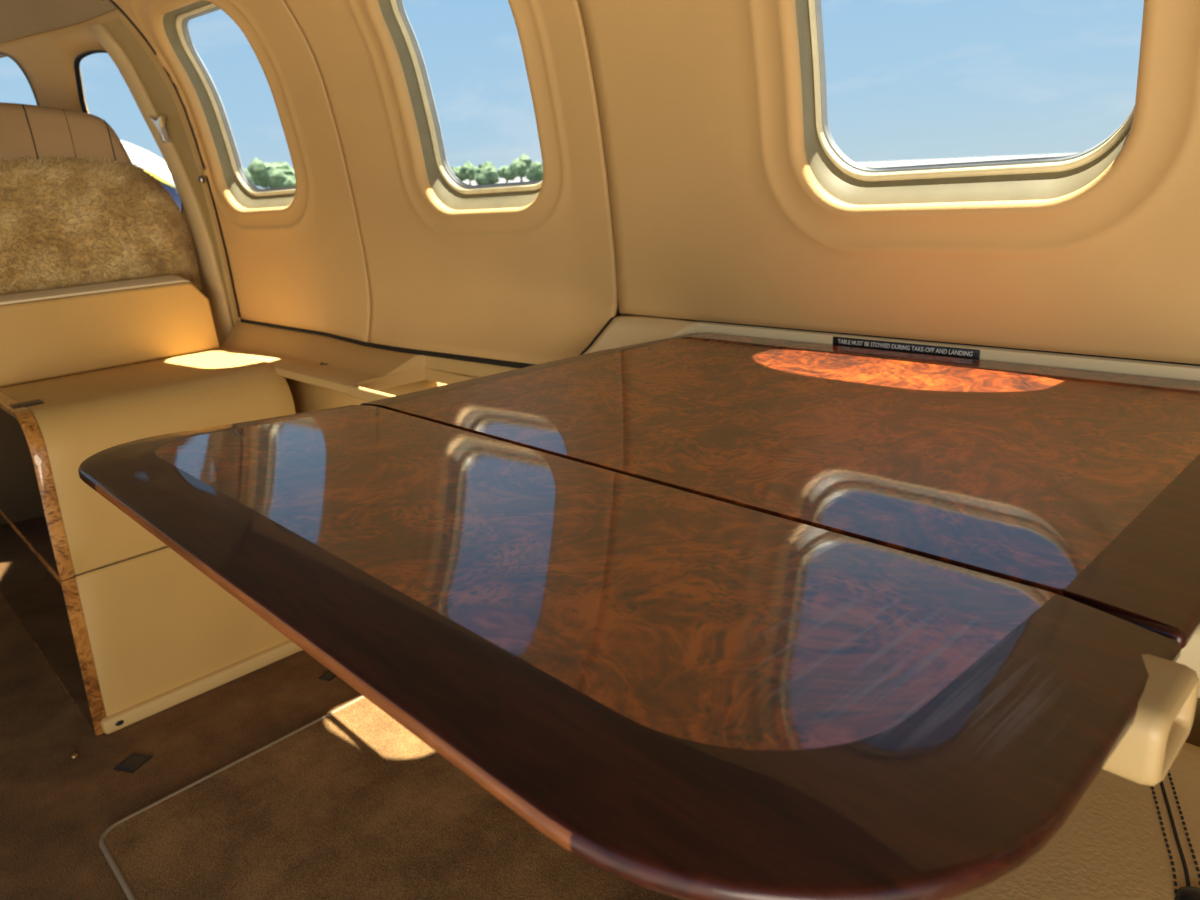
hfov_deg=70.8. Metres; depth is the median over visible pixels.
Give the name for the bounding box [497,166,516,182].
tree
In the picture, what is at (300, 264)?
wall
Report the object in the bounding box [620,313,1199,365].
trim
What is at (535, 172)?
tree
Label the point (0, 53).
window
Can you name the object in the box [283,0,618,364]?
wall
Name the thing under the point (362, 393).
trim
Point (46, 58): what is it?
wall
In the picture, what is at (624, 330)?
trim
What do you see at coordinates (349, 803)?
carpet section
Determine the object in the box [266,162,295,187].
tree
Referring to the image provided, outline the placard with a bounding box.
[833,336,979,359]
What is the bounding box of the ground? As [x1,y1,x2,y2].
[462,153,1075,184]
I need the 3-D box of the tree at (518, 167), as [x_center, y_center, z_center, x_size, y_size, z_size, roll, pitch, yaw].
[-19.520,-69.675,209.696,5.923,7.293,6.636,-7,18,-8]
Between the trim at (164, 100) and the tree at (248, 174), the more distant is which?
the tree at (248, 174)
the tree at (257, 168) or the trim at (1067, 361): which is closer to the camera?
the trim at (1067, 361)
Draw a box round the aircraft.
[120,140,180,210]
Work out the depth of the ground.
412.07 m
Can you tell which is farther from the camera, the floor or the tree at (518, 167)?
the tree at (518, 167)
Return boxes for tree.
[244,169,251,180]
[248,157,270,188]
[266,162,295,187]
[450,166,458,176]
[455,166,466,180]
[460,161,477,184]
[474,161,499,184]
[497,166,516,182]
[510,154,531,181]
[525,161,542,180]
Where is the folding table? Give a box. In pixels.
[78,333,1199,899]
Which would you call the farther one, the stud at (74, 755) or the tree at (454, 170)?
the tree at (454, 170)
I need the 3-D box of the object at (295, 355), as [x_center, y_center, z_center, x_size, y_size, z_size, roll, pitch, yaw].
[-0.432,-0.161,1.516,1.074,0.068,0.199,10,22,37]
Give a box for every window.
[0,53,38,105]
[73,50,182,213]
[163,0,295,208]
[378,0,542,209]
[795,0,1134,204]
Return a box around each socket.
[113,752,152,772]
[318,670,336,680]
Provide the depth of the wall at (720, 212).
0.93 m
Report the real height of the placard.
0.010 m
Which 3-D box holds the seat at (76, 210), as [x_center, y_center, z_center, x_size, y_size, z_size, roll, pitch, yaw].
[-1.239,-0.163,1.824,0.700,1.064,0.478,-20,24,-40]
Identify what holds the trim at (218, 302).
attached to the wall at (46, 58)
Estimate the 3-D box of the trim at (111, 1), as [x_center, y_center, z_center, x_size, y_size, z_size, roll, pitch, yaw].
[-0.964,-0.618,1.626,0.425,0.788,0.031,-20,24,-40]
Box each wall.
[0,8,240,345]
[113,0,369,341]
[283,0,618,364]
[285,0,1199,746]
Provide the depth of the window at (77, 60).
1.84 m
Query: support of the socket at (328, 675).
on the floor
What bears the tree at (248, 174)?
on the ground
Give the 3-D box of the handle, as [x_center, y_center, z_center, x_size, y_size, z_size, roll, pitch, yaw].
[-0.921,-0.675,1.776,0.049,0.055,0.018,9,22,36]
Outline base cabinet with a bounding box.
[0,349,302,734]
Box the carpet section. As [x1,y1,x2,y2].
[99,696,683,899]
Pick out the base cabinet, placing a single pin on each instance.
(132, 631)
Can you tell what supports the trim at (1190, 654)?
attached to the wall at (720, 212)
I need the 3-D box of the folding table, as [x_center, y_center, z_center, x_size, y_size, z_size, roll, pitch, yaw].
[0.081,-0.008,0.703,0.771,0.050,0.765,-20,24,-40]
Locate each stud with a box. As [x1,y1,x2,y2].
[70,753,77,758]
[197,176,204,183]
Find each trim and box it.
[87,24,232,343]
[103,17,236,326]
[109,0,240,317]
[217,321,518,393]
[240,319,535,368]
[347,384,394,401]
[579,315,619,354]
[584,315,699,353]
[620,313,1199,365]
[698,322,1199,381]
[1176,626,1199,697]
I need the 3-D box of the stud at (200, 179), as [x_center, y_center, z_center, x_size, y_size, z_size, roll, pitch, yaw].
[-0.840,-0.568,1.777,0.010,0.016,0.016,-20,24,-40]
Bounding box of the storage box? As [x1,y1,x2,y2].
[0,275,218,386]
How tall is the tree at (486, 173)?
5.529 m
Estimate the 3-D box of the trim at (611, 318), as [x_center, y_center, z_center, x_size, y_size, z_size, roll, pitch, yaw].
[-0.038,-0.118,1.182,0.212,0.114,0.007,-20,24,-40]
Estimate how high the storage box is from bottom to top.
0.159 m
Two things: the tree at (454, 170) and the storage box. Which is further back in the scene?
the tree at (454, 170)
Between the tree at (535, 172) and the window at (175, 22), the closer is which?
the window at (175, 22)
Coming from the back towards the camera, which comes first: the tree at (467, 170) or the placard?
the tree at (467, 170)
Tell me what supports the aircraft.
on the ground
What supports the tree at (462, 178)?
on the ground
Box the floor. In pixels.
[0,592,362,899]
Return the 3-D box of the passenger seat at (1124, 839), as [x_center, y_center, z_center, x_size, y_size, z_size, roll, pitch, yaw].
[0.412,0.241,0.339,0.505,0.960,0.780,-20,24,-40]
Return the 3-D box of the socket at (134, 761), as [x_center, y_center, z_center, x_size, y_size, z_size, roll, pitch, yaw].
[-0.758,0.507,1.371,0.041,0.003,0.041,2,19,18]
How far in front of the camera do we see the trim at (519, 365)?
1.49 m
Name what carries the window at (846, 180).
in the wall at (720, 212)
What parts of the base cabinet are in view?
panel, panel, rail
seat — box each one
[0,102,201,294]
[949,742,1199,899]
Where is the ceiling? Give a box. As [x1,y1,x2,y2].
[0,0,115,57]
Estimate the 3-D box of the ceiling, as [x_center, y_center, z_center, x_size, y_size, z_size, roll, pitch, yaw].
[-1.688,-0.879,1.580,1.218,0.230,1.046,-20,24,-40]
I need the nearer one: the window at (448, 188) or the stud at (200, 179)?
the window at (448, 188)
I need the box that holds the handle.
[150,115,169,142]

